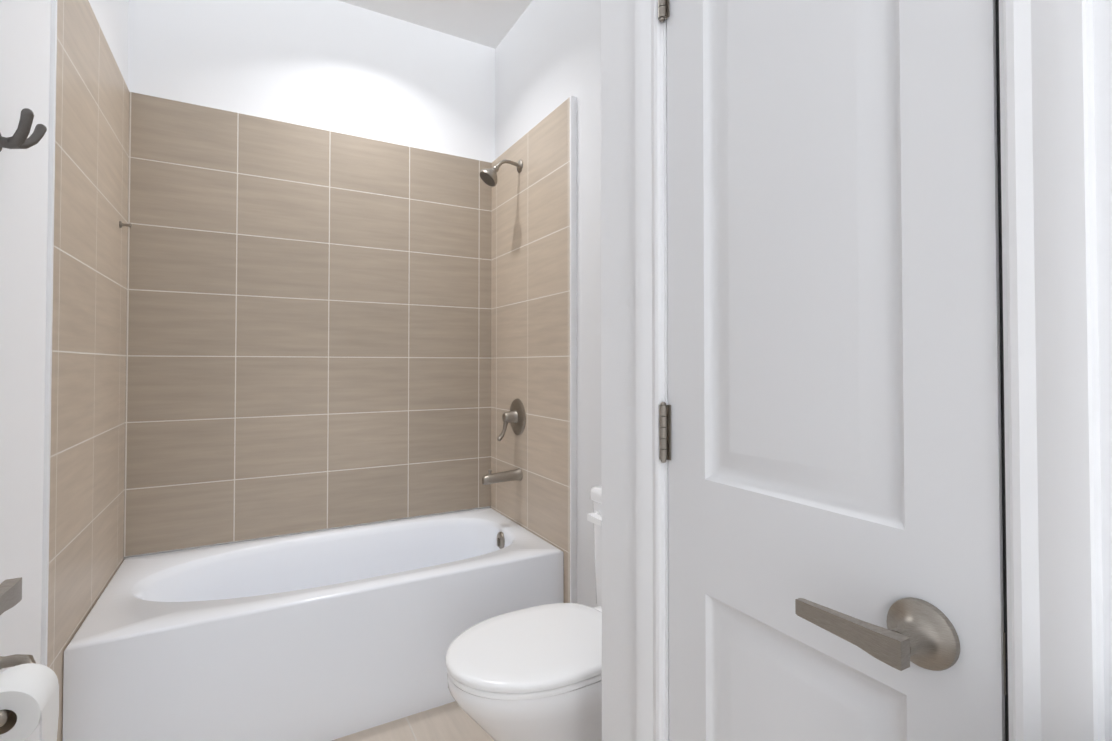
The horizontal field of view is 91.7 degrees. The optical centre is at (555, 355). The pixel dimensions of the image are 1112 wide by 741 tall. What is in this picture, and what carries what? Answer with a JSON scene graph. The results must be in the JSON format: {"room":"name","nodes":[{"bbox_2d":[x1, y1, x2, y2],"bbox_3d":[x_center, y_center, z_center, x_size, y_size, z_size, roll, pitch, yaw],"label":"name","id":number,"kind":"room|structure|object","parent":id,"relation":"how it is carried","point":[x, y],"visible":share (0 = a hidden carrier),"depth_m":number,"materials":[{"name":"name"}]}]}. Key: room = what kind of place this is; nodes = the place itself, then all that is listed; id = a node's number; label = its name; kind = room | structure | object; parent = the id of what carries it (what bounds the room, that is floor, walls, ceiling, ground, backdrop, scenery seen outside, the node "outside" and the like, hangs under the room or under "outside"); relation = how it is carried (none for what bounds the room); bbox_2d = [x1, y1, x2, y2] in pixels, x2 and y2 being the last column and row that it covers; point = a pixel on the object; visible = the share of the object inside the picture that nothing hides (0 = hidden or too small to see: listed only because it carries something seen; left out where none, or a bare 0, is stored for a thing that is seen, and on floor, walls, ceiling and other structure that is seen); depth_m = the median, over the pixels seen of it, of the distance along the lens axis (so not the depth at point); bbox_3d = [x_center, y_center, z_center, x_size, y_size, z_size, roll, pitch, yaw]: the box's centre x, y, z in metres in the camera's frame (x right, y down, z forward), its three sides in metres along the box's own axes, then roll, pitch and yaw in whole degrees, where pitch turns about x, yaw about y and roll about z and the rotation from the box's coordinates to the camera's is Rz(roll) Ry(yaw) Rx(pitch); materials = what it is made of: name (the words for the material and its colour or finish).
{"room":"bathroom","nodes":[
{"label":"bathroom","id":0,"kind":"room"},
{"bbox_2d":[0,0,128,740],"bbox_3d":[-0.682,-0.239,0.205,0.120,2.885,4.280,1,-1,-29],"label":"wall","id":1,"kind":"structure","parent":0,"point":[25,29],"depth_m":1.19,"materials":[{"name":"white paint"}]},
{"bbox_2d":[0,577,21,614],"bbox_3d":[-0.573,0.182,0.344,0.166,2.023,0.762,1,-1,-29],"label":"door handle","id":2,"kind":"object","parent":1,"relation":"in","point":[10,593],"depth_m":0.64,"materials":[{"name":"silver metal"}]},
{"bbox_2d":[0,108,46,151],"bbox_3d":[-1.046,-0.428,1.048,0.068,0.082,0.093,1,-1,-29],"label":"robe hook","id":3,"kind":"object","parent":1,"relation":"attached to","point":[18,139],"visible":0.98,"depth_m":1.03,"materials":[{"name":"silver metal"}]},
{"bbox_2d":[0,654,58,740],"bbox_3d":[-0.993,0.656,0.989,0.120,0.180,0.216,1,-1,-29],"label":"toilet paper holder","id":4,"kind":"object","parent":1,"relation":"attached to","point":[29,694],"visible":1,"depth_m":0.95,"materials":[{"name":"white paper"}]},
{"bbox_2d":[39,0,56,740],"bbox_3d":[-1.231,0.089,1.309,0.009,2.265,0.012,1,-1,-29],"label":"trim","id":5,"kind":"structure","parent":1,"relation":"attached to","point":[48,354],"depth_m":1.31,"materials":[{"name":"white ceramic"}]},
{"bbox_2d":[47,0,128,740],"bbox_3d":[-1.455,0.096,1.705,0.008,2.265,0.898,1,-1,-29],"label":"wall tiles","id":6,"kind":"structure","parent":1,"relation":"attached to","point":[87,469],"depth_m":1.58,"materials":[{"name":"beige tile"}]},
{"bbox_2d":[119,221,131,227],"bbox_3d":[-1.583,-0.479,1.986,0.034,0.026,0.026,1,-1,-29],"label":"peg","id":7,"kind":"object","parent":6,"relation":"attached to","point":[121,224],"visible":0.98,"depth_m":1.98,"materials":[{"name":"silver metal"}]},
{"bbox_2d":[124,0,494,558],"bbox_3d":[-1.028,-0.201,2.534,2.000,2.885,0.120,1,-1,-29],"label":"wall","id":8,"kind":"structure","parent":0,"point":[338,66],"depth_m":2.46,"materials":[{"name":"white paint"}]},
{"bbox_2d":[123,92,491,556],"bbox_3d":[-1.006,-0.120,2.470,1.521,1.808,0.010,1,-1,-29],"label":"wall tile","id":9,"kind":"structure","parent":8,"relation":"attached to","point":[308,333],"depth_m":2.38,"materials":[{"name":"beige tile"}]},
{"bbox_2d":[332,701,493,740],"bbox_3d":[0.039,1.242,0.712,2.900,0.060,4.700,1,-1,-29],"label":"floor","id":10,"kind":"structure","parent":0,"point":[452,721],"depth_m":1.77,"materials":[{"name":"tile"}]},
{"bbox_2d":[62,507,563,740],"bbox_3d":[-0.814,1.007,2.111,1.517,0.455,0.769,1,-1,-29],"label":"bathtub","id":11,"kind":"object","parent":10,"relation":"on","point":[329,635],"visible":0.92,"depth_m":1.77,"materials":[{"name":"white ceramic"}]},
{"bbox_2d":[445,486,601,740],"bbox_3d":[0.043,0.821,1.467,0.694,0.807,0.398,1,-1,-29],"label":"toilet","id":12,"kind":"object","parent":10,"relation":"on","point":[531,674],"visible":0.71,"depth_m":1.30,"materials":[{"name":"white ceramic"}]},
{"bbox_2d":[339,0,532,48],"bbox_3d":[0.039,-1.703,0.761,2.900,0.060,4.700,1,-1,-29],"label":"ceiling","id":13,"kind":"structure","parent":0,"point":[489,23],"depth_m":2.60,"materials":[{"name":"white paint"}]},
{"bbox_2d":[495,0,600,607],"bbox_3d":[0.777,-0.226,1.025,0.120,2.885,4.280,1,-1,-29],"label":"wall","id":14,"kind":"structure","parent":0,"point":[547,57],"depth_m":2.11,"materials":[{"name":"white paint"}]},
{"bbox_2d":[490,97,569,602],"bbox_3d":[-0.135,0.109,2.494,0.025,2.265,0.816,1,-1,-29],"label":"wall tiles","id":15,"kind":"structure","parent":14,"relation":"attached to","point":[530,296],"depth_m":2.40,"materials":[{"name":"beige tile"}]},
{"bbox_2d":[479,159,522,186],"bbox_3d":[-0.256,-0.850,2.497,0.202,0.146,0.091,1,-1,-29],"label":"shower head","id":16,"kind":"object","parent":15,"relation":"attached to","point":[488,177],"visible":1,"depth_m":2.47},
{"bbox_2d":[482,468,522,484],"bbox_3d":[-0.249,0.553,2.477,0.184,0.066,0.060,1,-1,-29],"label":"tub spout","id":17,"kind":"object","parent":15,"relation":"attached to","point":[506,476],"visible":1,"depth_m":2.46,"materials":[{"name":"silver metal"}]},
{"bbox_2d":[497,399,525,440],"bbox_3d":[-0.226,0.301,2.521,0.104,0.194,0.172,1,-1,-29],"label":"shower valve","id":18,"kind":"object","parent":15,"relation":"attached to","point":[515,417],"visible":1,"depth_m":2.51,"materials":[{"name":"silver metal"}]},
{"bbox_2d":[570,96,576,603],"bbox_3d":[0.068,0.103,2.133,0.026,2.265,0.012,1,-1,-29],"label":"trim","id":19,"kind":"structure","parent":14,"relation":"attached to","point":[573,349],"depth_m":2.13,"materials":[{"name":"white ceramic"}]},
{"bbox_2d":[601,0,1111,740],"bbox_3d":[0.906,-0.240,0.137,0.525,2.885,2.405,1,-1,-29],"label":"wall","id":20,"kind":"structure","parent":0,"point":[617,378],"depth_m":0.98,"materials":[{"name":"white paint"}]},
{"bbox_2d":[658,0,1005,740],"bbox_3d":[0.278,0.188,0.682,0.100,2.023,0.466,1,-1,-29],"label":"closet door","id":21,"kind":"structure","parent":20,"relation":"in","point":[830,432],"depth_m":0.63,"materials":[{"name":"white wood"}]},
{"bbox_2d":[635,0,1104,740],"bbox_3d":[0.313,0.157,0.696,0.076,2.108,0.583,1,-1,-29],"label":"door frame","id":22,"kind":"structure","parent":20,"relation":"attached to","point":[1053,406],"depth_m":0.46,"materials":[{"name":"white wood"}]}
]}

